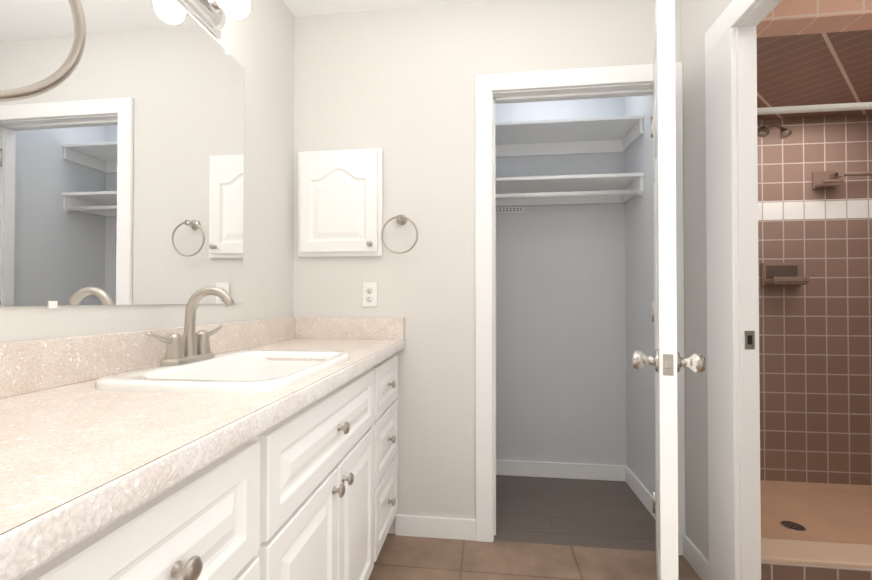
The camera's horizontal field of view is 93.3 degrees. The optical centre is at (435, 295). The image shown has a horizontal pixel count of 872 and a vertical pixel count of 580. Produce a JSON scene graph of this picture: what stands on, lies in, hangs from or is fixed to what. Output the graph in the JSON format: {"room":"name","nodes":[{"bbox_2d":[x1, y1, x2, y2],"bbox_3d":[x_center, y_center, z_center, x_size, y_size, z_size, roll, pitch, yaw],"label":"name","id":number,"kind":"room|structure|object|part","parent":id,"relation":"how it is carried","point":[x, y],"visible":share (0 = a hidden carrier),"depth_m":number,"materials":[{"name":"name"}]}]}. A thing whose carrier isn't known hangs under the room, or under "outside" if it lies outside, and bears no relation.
{"room":"bathroom","nodes":[
{"label":"bathroom","id":0,"kind":"room"},
{"bbox_2d":[0,0,294,342],"bbox_3d":[-0.889,-0.135,0.524,0.100,2.400,3.060,0,-1,7],"label":"wall","id":1,"kind":"structure","parent":0,"point":[258,41],"depth_m":1.63,"materials":[{"name":"white paint"}]},
{"bbox_2d":[0,0,243,308],"bbox_3d":[-0.759,-0.413,1.139,0.008,0.886,0.773,0,-1,7],"label":"wall mirror","id":2,"kind":"object","parent":1,"relation":"attached to","point":[122,164],"visible":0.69,"depth_m":1.01,"materials":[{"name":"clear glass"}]},
{"bbox_2d":[0,318,295,397],"bbox_3d":[-0.804,0.138,0.711,0.018,0.100,2.458,0,-1,7],"label":"backsplash","id":3,"kind":"structure","parent":1,"relation":"attached to","point":[25,366],"depth_m":0.98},
{"bbox_2d":[180,0,249,38],"bbox_3d":[-0.713,-0.919,0.995,0.187,0.100,0.780,0,-1,7],"label":"sconce","id":4,"kind":"object","parent":1,"relation":"attached to","point":[210,15],"visible":1,"depth_m":1.28,"materials":[{"name":"silver metal"}]},
{"bbox_2d":[283,0,488,16],"bbox_3d":[0.791,-1.383,0.690,3.400,0.100,3.760,0,-1,7],"label":"ceiling","id":5,"kind":"structure","parent":0,"point":[299,8],"depth_m":1.87,"materials":[{"name":"white paint"}]},
{"bbox_2d":[293,0,680,533],"bbox_3d":[0.190,-0.119,1.886,1.720,2.400,0.100,0,-1,7],"label":"wall","id":6,"kind":"structure","parent":0,"point":[397,85],"depth_m":1.86,"materials":[{"name":"white paint"}]},
{"bbox_2d":[298,148,382,256],"bbox_3d":[-0.446,-0.424,1.877,0.400,0.490,0.070,0,-1,7],"label":"medicine cabinet","id":7,"kind":"object","parent":6,"relation":"attached to","point":[340,203],"visible":1,"depth_m":1.87,"materials":[{"name":"white wood"}]},
{"bbox_3d":[-0.295,-0.230,1.837,0.027,0.027,0.030,0,-1,7],"label":"knob","id":8,"kind":"part","parent":7,"relation":"part of","materials":[{"name":"silver metal"}]},
{"bbox_2d":[296,318,403,337],"bbox_3d":[-0.398,0.151,1.891,0.510,0.100,0.018,0,-1,7],"label":"backsplash","id":9,"kind":"structure","parent":6,"relation":"attached to","point":[305,327],"depth_m":1.88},
{"bbox_2d":[362,282,376,306],"bbox_3d":[-0.303,-0.004,1.887,0.070,0.114,0.008,0,-1,7],"label":"outlet","id":10,"kind":"object","parent":6,"relation":"attached to","point":[369,294],"visible":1,"depth_m":1.88,"materials":[{"name":"white plastic"}]},
{"bbox_2d":[381,214,417,253],"bbox_3d":[-0.160,-0.277,1.848,0.168,0.184,0.058,0,-1,7],"label":"towel ring","id":11,"kind":"object","parent":6,"relation":"attached to","point":[401,219],"visible":0.98,"depth_m":1.83,"materials":[{"name":"silver metal"}]},
{"bbox_2d":[395,514,475,540],"bbox_3d":[-0.004,1.035,1.838,0.362,0.090,0.014,0,-1,7],"label":"baseboard","id":12,"kind":"structure","parent":6,"relation":"attached to","point":[464,529],"depth_m":1.83,"materials":[{"name":"white wood"}]},
{"bbox_2d":[475,62,685,555],"bbox_3d":[0.611,0.050,1.824,0.867,2.060,0.118,0,-1,7],"label":"trim","id":13,"kind":"structure","parent":6,"relation":"attached to","point":[491,90],"depth_m":1.81,"materials":[{"name":"white wood"}]},
{"bbox_2d":[368,475,700,579],"bbox_3d":[0.090,1.094,0.796,1.775,0.050,3.660,0,-1,7],"label":"floor","id":14,"kind":"structure","parent":0,"point":[410,558],"depth_m":1.79,"materials":[{"name":"tile"}]},
{"bbox_2d":[0,346,403,579],"bbox_3d":[-0.548,0.647,0.675,0.534,0.840,2.458,0,-1,7],"label":"bathroom vanity","id":15,"kind":"object","parent":14,"relation":"on","point":[266,449],"depth_m":0.78,"materials":[{"name":"white wood"}]},
{"bbox_2d":[0,338,403,569],"bbox_3d":[-0.553,0.207,0.680,0.524,0.040,2.458,0,-1,7],"label":"countertop","id":16,"kind":"structure","parent":15,"relation":"on","point":[70,454],"depth_m":0.59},
{"bbox_2d":[0,0,85,101],"bbox_3d":[-0.371,-0.072,0.300,0.099,0.509,0.156,0,-1,7],"label":"towel stand","id":17,"kind":"object","parent":16,"relation":"on","point":[64,71],"visible":1,"depth_m":0.36,"materials":[{"name":"silver metal"}]},
{"bbox_2d":[147,286,234,365],"bbox_3d":[-0.600,0.075,1.076,0.153,0.198,0.269,0,-1,7],"label":"faucet","id":18,"kind":"object","parent":16,"relation":"on","point":[189,349],"depth_m":1.07,"materials":[{"name":"silver metal"}]},
{"bbox_2d":[95,350,349,394],"bbox_3d":[-0.487,0.257,1.061,0.410,0.169,0.530,0,-1,7],"label":"sink","id":19,"kind":"object","parent":16,"relation":"in","point":[237,372],"depth_m":1.01,"materials":[{"name":"white ceramic"}]},
{"bbox_2d":[625,0,731,560],"bbox_3d":[0.943,-0.133,0.709,0.057,2.400,3.660,0,-1,7],"label":"wall","id":20,"kind":"structure","parent":0,"point":[699,18],"depth_m":1.70,"materials":[{"name":"white paint"}]},
{"bbox_2d":[623,465,655,519],"bbox_3d":[1.077,1.038,2.108,0.014,0.090,0.577,0,-1,7],"label":"baseboard","id":21,"kind":"structure","parent":20,"relation":"attached to","point":[634,483],"depth_m":2.19,"materials":[{"name":"white wood"}]},
{"bbox_2d":[631,0,704,579],"bbox_3d":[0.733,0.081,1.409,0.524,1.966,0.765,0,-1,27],"label":"door","id":22,"kind":"structure","parent":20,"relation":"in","point":[665,327],"depth_m":1.08,"materials":[{"name":"white wood"}]},
{"bbox_3d":[0.733,0.073,1.409,0.299,1.670,0.706,0,-1,7],"label":"door hardware","id":23,"kind":"part","parent":22,"relation":"part of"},
{"bbox_2d":[705,0,781,579],"bbox_3d":[0.963,0.048,0.943,0.074,2.045,1.140,0,-1,7],"label":"door frame","id":24,"kind":"structure","parent":20,"relation":"attached to","point":[734,509],"depth_m":1.35,"materials":[{"name":"white wood"}]},
{"bbox_2d":[495,97,871,484],"bbox_3d":[1.355,-0.113,2.452,2.700,2.400,0.100,0,-1,7],"label":"wall","id":25,"kind":"structure","parent":0,"point":[815,357],"depth_m":2.35,"materials":[{"name":"paint"}]},
{"bbox_2d":[496,460,622,480],"bbox_3d":[0.564,1.042,2.474,1.120,0.090,0.017,0,-1,7],"label":"baseboard","id":26,"kind":"structure","parent":25,"relation":"attached to","point":[503,467],"depth_m":2.45,"materials":[{"name":"white wood"}]},
{"bbox_2d":[495,115,643,212],"bbox_3d":[0.546,-0.722,2.353,1.115,0.431,0.298,0,-1,7],"label":"closet shelf","id":27,"kind":"object","parent":25,"relation":"attached to","point":[612,134],"visible":0.56,"depth_m":2.34,"materials":[{"name":"white wood"}]},
{"bbox_3d":[0.547,-0.539,2.356,1.115,0.066,0.286,0,-1,7],"label":"rail","id":28,"kind":"part","parent":27,"relation":"part of","materials":[{"name":"white wood"}]},
{"bbox_2d":[757,125,791,138],"bbox_3d":[1.854,-0.900,2.249,0.060,0.131,0.198,0,-1,7],"label":"shower head","id":29,"kind":"object","parent":25,"relation":"attached to","point":[762,131],"visible":1,"depth_m":2.23},
{"bbox_2d":[761,263,809,286],"bbox_3d":[1.942,-0.117,2.285,0.205,0.135,0.088,0,-1,7],"label":"soap dish","id":30,"kind":"object","parent":25,"relation":"attached to","point":[780,274],"visible":1,"depth_m":2.31,"materials":[{"name":"brown ceramic"}]},
{"bbox_2d":[812,171,843,188],"bbox_3d":[2.169,-0.645,2.274,0.120,0.100,0.068,0,-1,7],"label":"soap holder","id":31,"kind":"object","parent":25,"relation":"attached to","point":[821,180],"visible":1,"depth_m":2.29,"materials":[{"name":"brown ceramic"}]},
{"bbox_2d":[829,171,871,178],"bbox_3d":[2.386,-0.660,2.248,0.398,0.030,0.070,0,-1,7],"label":"towel bar","id":32,"kind":"object","parent":25,"relation":"attached to","point":[837,175],"visible":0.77,"depth_m":2.23,"materials":[{"name":"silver metal"}]},
{"bbox_2d":[756,0,871,37],"bbox_3d":[1.782,-1.169,1.506,1.425,0.310,0.100,0,-1,7],"label":"header beam","id":33,"kind":"structure","parent":0,"point":[790,17],"depth_m":1.51,"materials":[{"name":"tile"}]},
{"bbox_2d":[757,30,871,119],"bbox_3d":[1.836,-1.164,1.953,1.425,0.310,0.800,0,-1,7],"label":"ceiling","id":34,"kind":"structure","parent":0,"point":[817,69],"depth_m":1.86,"materials":[{"name":"brown tile"}]},
{"bbox_2d":[760,480,871,579],"bbox_3d":[1.829,1.020,1.875,1.425,0.120,0.908,0,-1,7],"label":"pan","id":35,"kind":"object","parent":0,"point":[816,531],"visible":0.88,"depth_m":1.81,"materials":[{"name":"plastic"}]},
{"bbox_3d":[2.587,-0.120,1.802,0.100,2.400,0.900,0,-1,7],"label":"wall","id":36,"kind":"structure","parent":0,"visible":0},
{"bbox_2d":[757,102,871,114],"bbox_3d":[1.797,-0.739,1.590,1.417,0.060,0.060,0,-1,7],"label":"rail","id":37,"kind":"object","parent":36,"relation":"attached to","point":[815,108],"depth_m":1.62,"materials":[{"name":"white metal"}]}
]}

